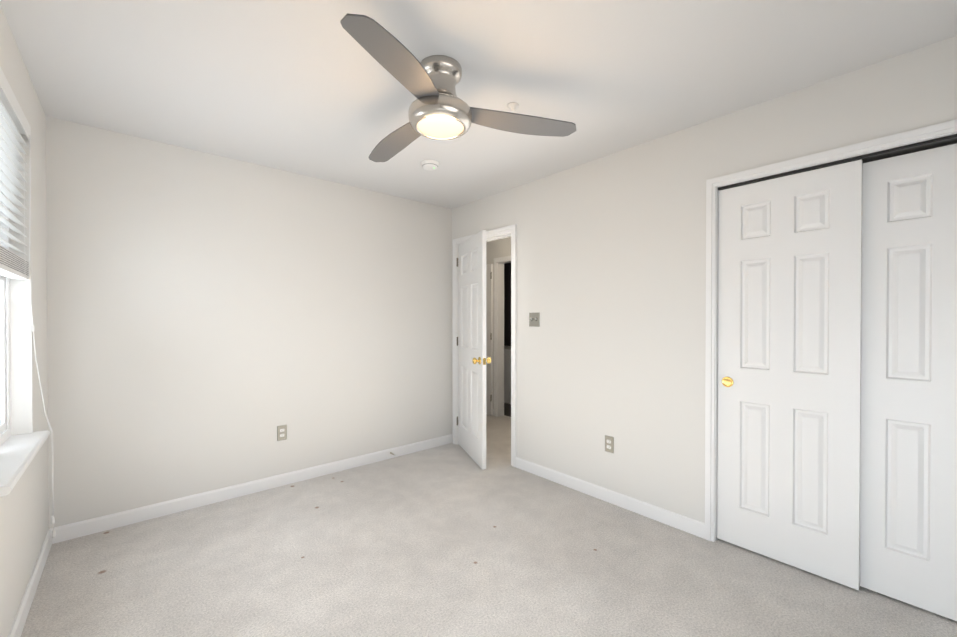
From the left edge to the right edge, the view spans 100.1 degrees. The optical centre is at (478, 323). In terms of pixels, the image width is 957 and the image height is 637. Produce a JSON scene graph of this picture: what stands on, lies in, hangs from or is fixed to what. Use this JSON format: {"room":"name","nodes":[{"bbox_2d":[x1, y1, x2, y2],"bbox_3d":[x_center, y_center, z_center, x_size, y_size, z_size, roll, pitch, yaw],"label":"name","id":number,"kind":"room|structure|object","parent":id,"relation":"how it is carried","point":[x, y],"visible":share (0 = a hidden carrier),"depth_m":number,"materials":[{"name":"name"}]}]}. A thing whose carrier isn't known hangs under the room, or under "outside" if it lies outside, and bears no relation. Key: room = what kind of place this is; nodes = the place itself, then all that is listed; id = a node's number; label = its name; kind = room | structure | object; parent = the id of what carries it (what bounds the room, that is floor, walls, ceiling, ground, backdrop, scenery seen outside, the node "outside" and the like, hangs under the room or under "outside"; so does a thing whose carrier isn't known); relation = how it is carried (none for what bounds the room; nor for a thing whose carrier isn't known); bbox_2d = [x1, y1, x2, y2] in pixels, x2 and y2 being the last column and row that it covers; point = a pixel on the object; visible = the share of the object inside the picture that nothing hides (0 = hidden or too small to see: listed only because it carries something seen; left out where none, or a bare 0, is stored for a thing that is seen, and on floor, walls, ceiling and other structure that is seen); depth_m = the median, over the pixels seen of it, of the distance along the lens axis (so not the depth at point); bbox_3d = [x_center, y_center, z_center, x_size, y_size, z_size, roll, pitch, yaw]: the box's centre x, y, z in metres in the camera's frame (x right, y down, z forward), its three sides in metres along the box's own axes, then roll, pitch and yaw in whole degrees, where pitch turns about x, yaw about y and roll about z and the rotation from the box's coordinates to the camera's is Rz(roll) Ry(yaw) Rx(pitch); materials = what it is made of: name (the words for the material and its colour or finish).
{"room":"empty bedroom","nodes":[
{"label":"empty bedroom","id":0,"kind":"room"},
{"bbox_2d":[0,4,48,636],"bbox_3d":[-1.229,0.054,0.758,0.160,2.440,3.910,0,1,-41],"label":"wall","id":1,"kind":"structure","parent":0,"point":[24,516],"depth_m":1.90,"materials":[{"name":"white paint"}]},
{"bbox_2d":[0,190,10,445],"bbox_3d":[-1.941,-0.202,1.534,0.079,1.460,0.820,0,1,-41],"label":"window","id":2,"kind":"structure","parent":1,"relation":"in","point":[5,410],"depth_m":1.82,"materials":[{"name":"white plastic"}]},
{"bbox_2d":[0,67,30,279],"bbox_3d":[-1.884,-0.566,1.582,0.061,0.728,0.806,0,1,-41],"label":"window blind","id":3,"kind":"object","parent":1,"relation":"attached to","point":[14,124],"visible":0.88,"depth_m":1.68,"materials":[{"name":"white plastic"}]},
{"bbox_2d":[28,135,55,537],"bbox_3d":[-2.103,0.095,1.929,0.076,1.940,0.107,0,1,-41],"label":"blind cord","id":4,"kind":"object","parent":3,"relation":"hanging from","point":[52,521],"visible":1,"depth_m":1.93,"materials":[{"name":"white fabric"}]},
{"bbox_2d":[0,430,49,496],"bbox_3d":[-1.868,0.544,1.604,0.123,0.032,0.880,0,1,-41],"label":"window sill","id":5,"kind":"structure","parent":1,"relation":"attached to","point":[18,453],"depth_m":1.61,"materials":[{"name":"white wood"}]},
{"bbox_2d":[8,527,55,636],"bbox_3d":[-1.163,1.229,0.824,0.013,0.088,3.910,0,1,-41],"label":"baseboard","id":6,"kind":"structure","parent":1,"relation":"attached to","point":[16,630],"depth_m":1.82,"materials":[{"name":"white"}]},
{"bbox_2d":[45,116,451,528],"bbox_3d":[-1.423,0.035,3.266,3.172,2.440,0.120,0,1,-41],"label":"wall","id":7,"kind":"structure","parent":0,"point":[214,321],"depth_m":2.83,"materials":[{"name":"white paint"}]},
{"bbox_2d":[56,434,452,542],"bbox_3d":[-1.352,1.211,3.248,2.862,0.088,0.013,0,1,-41],"label":"baseboard","id":8,"kind":"structure","parent":7,"relation":"attached to","point":[160,509],"depth_m":2.85,"materials":[{"name":"white wood"}]},
{"bbox_2d":[277,425,286,440],"bbox_3d":[-1.521,0.848,3.102,0.070,0.115,0.007,0,1,-41],"label":"electrical outlet","id":9,"kind":"object","parent":7,"relation":"attached to","point":[281,432],"visible":1,"depth_m":3.10,"materials":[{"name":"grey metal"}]},
{"bbox_2d":[0,0,956,208],"bbox_3d":[-0.096,-1.224,1.740,3.172,0.100,4.150,0,1,-41],"label":"ceiling","id":10,"kind":"structure","parent":0,"point":[313,88],"depth_m":1.85,"materials":[{"name":"white paint"}]},
{"bbox_2d":[421,160,438,170],"bbox_3d":[-0.358,-1.162,2.959,0.132,0.042,0.132,0,1,-41],"label":"smoke detector","id":11,"kind":"object","parent":10,"relation":"attached to","point":[430,165],"visible":1,"depth_m":2.92,"materials":[{"name":"white plastic"}]},
{"bbox_2d":[340,13,575,161],"bbox_3d":[-0.276,-1.032,1.961,1.164,0.287,1.035,0,1,-41],"label":"fan","id":12,"kind":"object","parent":10,"relation":"hanging from","point":[439,109],"visible":1,"depth_m":1.77,"materials":[{"name":"silver metal"}]},
{"bbox_2d":[507,102,518,111],"bbox_3d":[0.185,-1.162,2.164,0.064,0.030,0.064,0,1,-41],"label":"detector","id":13,"kind":"object","parent":10,"relation":"attached to","point":[512,106],"visible":1,"depth_m":2.15,"materials":[{"name":"white plastic"}]},
{"bbox_2d":[21,443,956,636],"bbox_3d":[-0.284,1.318,1.595,3.672,0.100,4.150,0,1,-41],"label":"floor carpet","id":14,"kind":"object","parent":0,"point":[450,540],"visible":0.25,"depth_m":2.02,"materials":[{"name":"beige carpet"}]},
{"bbox_2d":[486,237,510,408],"bbox_3d":[0.682,0.022,4.909,0.120,2.440,4.200,0,1,-41],"label":"wall","id":15,"kind":"structure","parent":0,"point":[498,248],"depth_m":5.35,"materials":[{"name":"white paint"}]},
{"bbox_2d":[486,264,492,414],"bbox_3d":[-0.064,0.215,5.613,0.048,2.020,0.751,0,1,-41],"label":"hall door","id":16,"kind":"structure","parent":15,"relation":"in","point":[489,337],"depth_m":5.36,"materials":[{"name":"white wood"}]},
{"bbox_2d":[492,256,510,416],"bbox_3d":[0.676,0.191,4.905,0.136,2.103,4.000,0,1,-41],"label":"trim","id":17,"kind":"structure","parent":15,"relation":"attached to","point":[498,409],"depth_m":5.33,"materials":[{"name":"white wood"}]},
{"bbox_2d":[504,263,510,416],"bbox_3d":[0.907,0.023,6.170,1.880,2.460,2.960,0,1,-41],"label":"wall","id":18,"kind":"structure","parent":0,"point":[507,313],"depth_m":7.68,"materials":[{"name":"black paint"}]},
{"bbox_2d":[504,346,510,403],"bbox_3d":[0.533,0.815,6.513,0.640,0.829,1.040,0,1,-41],"label":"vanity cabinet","id":19,"kind":"object","parent":18,"relation":"on","point":[507,374],"depth_m":6.16,"materials":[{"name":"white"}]},
{"bbox_2d":[452,35,956,522],"bbox_3d":[1.053,0.039,2.755,0.120,2.440,3.910,0,1,-41],"label":"wall","id":20,"kind":"structure","parent":0,"point":[611,269],"depth_m":2.63,"materials":[{"name":"white paint"}]},
{"bbox_2d":[457,230,490,469],"bbox_3d":[-0.073,0.223,3.763,0.166,2.032,0.771,0,0,-19],"label":"entry door","id":21,"kind":"structure","parent":20,"relation":"in","point":[471,341],"depth_m":3.66,"materials":[{"name":"white wood"}]},
{"bbox_2d":[453,224,516,466],"bbox_3d":[0.083,0.194,3.864,0.152,2.113,0.892,0,1,-41],"label":"door frame","id":22,"kind":"structure","parent":20,"relation":"attached to","point":[502,233],"depth_m":3.53,"materials":[{"name":"white wood"}]},
{"bbox_2d":[529,313,539,326],"bbox_3d":[0.458,-0.030,3.327,0.020,0.116,0.116,0,1,-41],"label":"switch plate","id":23,"kind":"object","parent":20,"relation":"attached to","point":[534,319],"visible":1,"depth_m":3.33,"materials":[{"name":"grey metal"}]},
{"bbox_2d":[605,435,613,453],"bbox_3d":[0.918,0.851,2.819,0.007,0.115,0.070,0,1,-41],"label":"electrical outlet","id":24,"kind":"object","parent":20,"relation":"attached to","point":[609,443],"visible":1,"depth_m":2.81,"materials":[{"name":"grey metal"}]},
{"bbox_2d":[515,457,704,538],"bbox_3d":[0.828,1.214,2.919,0.013,0.088,1.534,0,1,-41],"label":"baseboard","id":25,"kind":"structure","parent":20,"relation":"attached to","point":[692,526],"depth_m":2.75,"materials":[{"name":"white wood"}]},
{"bbox_2d":[717,159,862,589],"bbox_3d":[1.598,0.243,2.108,0.040,2.017,0.600,0,1,-41],"label":"closet door","id":26,"kind":"structure","parent":20,"relation":"in","point":[789,349],"depth_m":2.06,"materials":[{"name":"white wood"}]},
{"bbox_2d":[705,119,956,541],"bbox_3d":[1.791,0.218,1.901,0.136,2.094,1.268,0,1,-41],"label":"trim","id":27,"kind":"structure","parent":20,"relation":"attached to","point":[924,138],"depth_m":2.30,"materials":[{"name":"white wood"}]},
{"bbox_2d":[860,143,956,620],"bbox_3d":[2.010,0.250,1.712,0.035,2.010,0.600,0,1,-41],"label":"closet door","id":28,"kind":"structure","parent":20,"relation":"in","point":[908,508],"depth_m":1.78,"materials":[{"name":"white wood"}]},
{"label":"outside","id":29,"kind":"structure","parent":0,"visible":0},
{"bbox_2d":[486,414,510,457],"bbox_3d":[0.298,1.295,4.583,1.140,0.100,4.000,0,1,-41],"label":"floor","id":30,"kind":"structure","parent":29,"point":[498,435],"depth_m":4.49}
]}

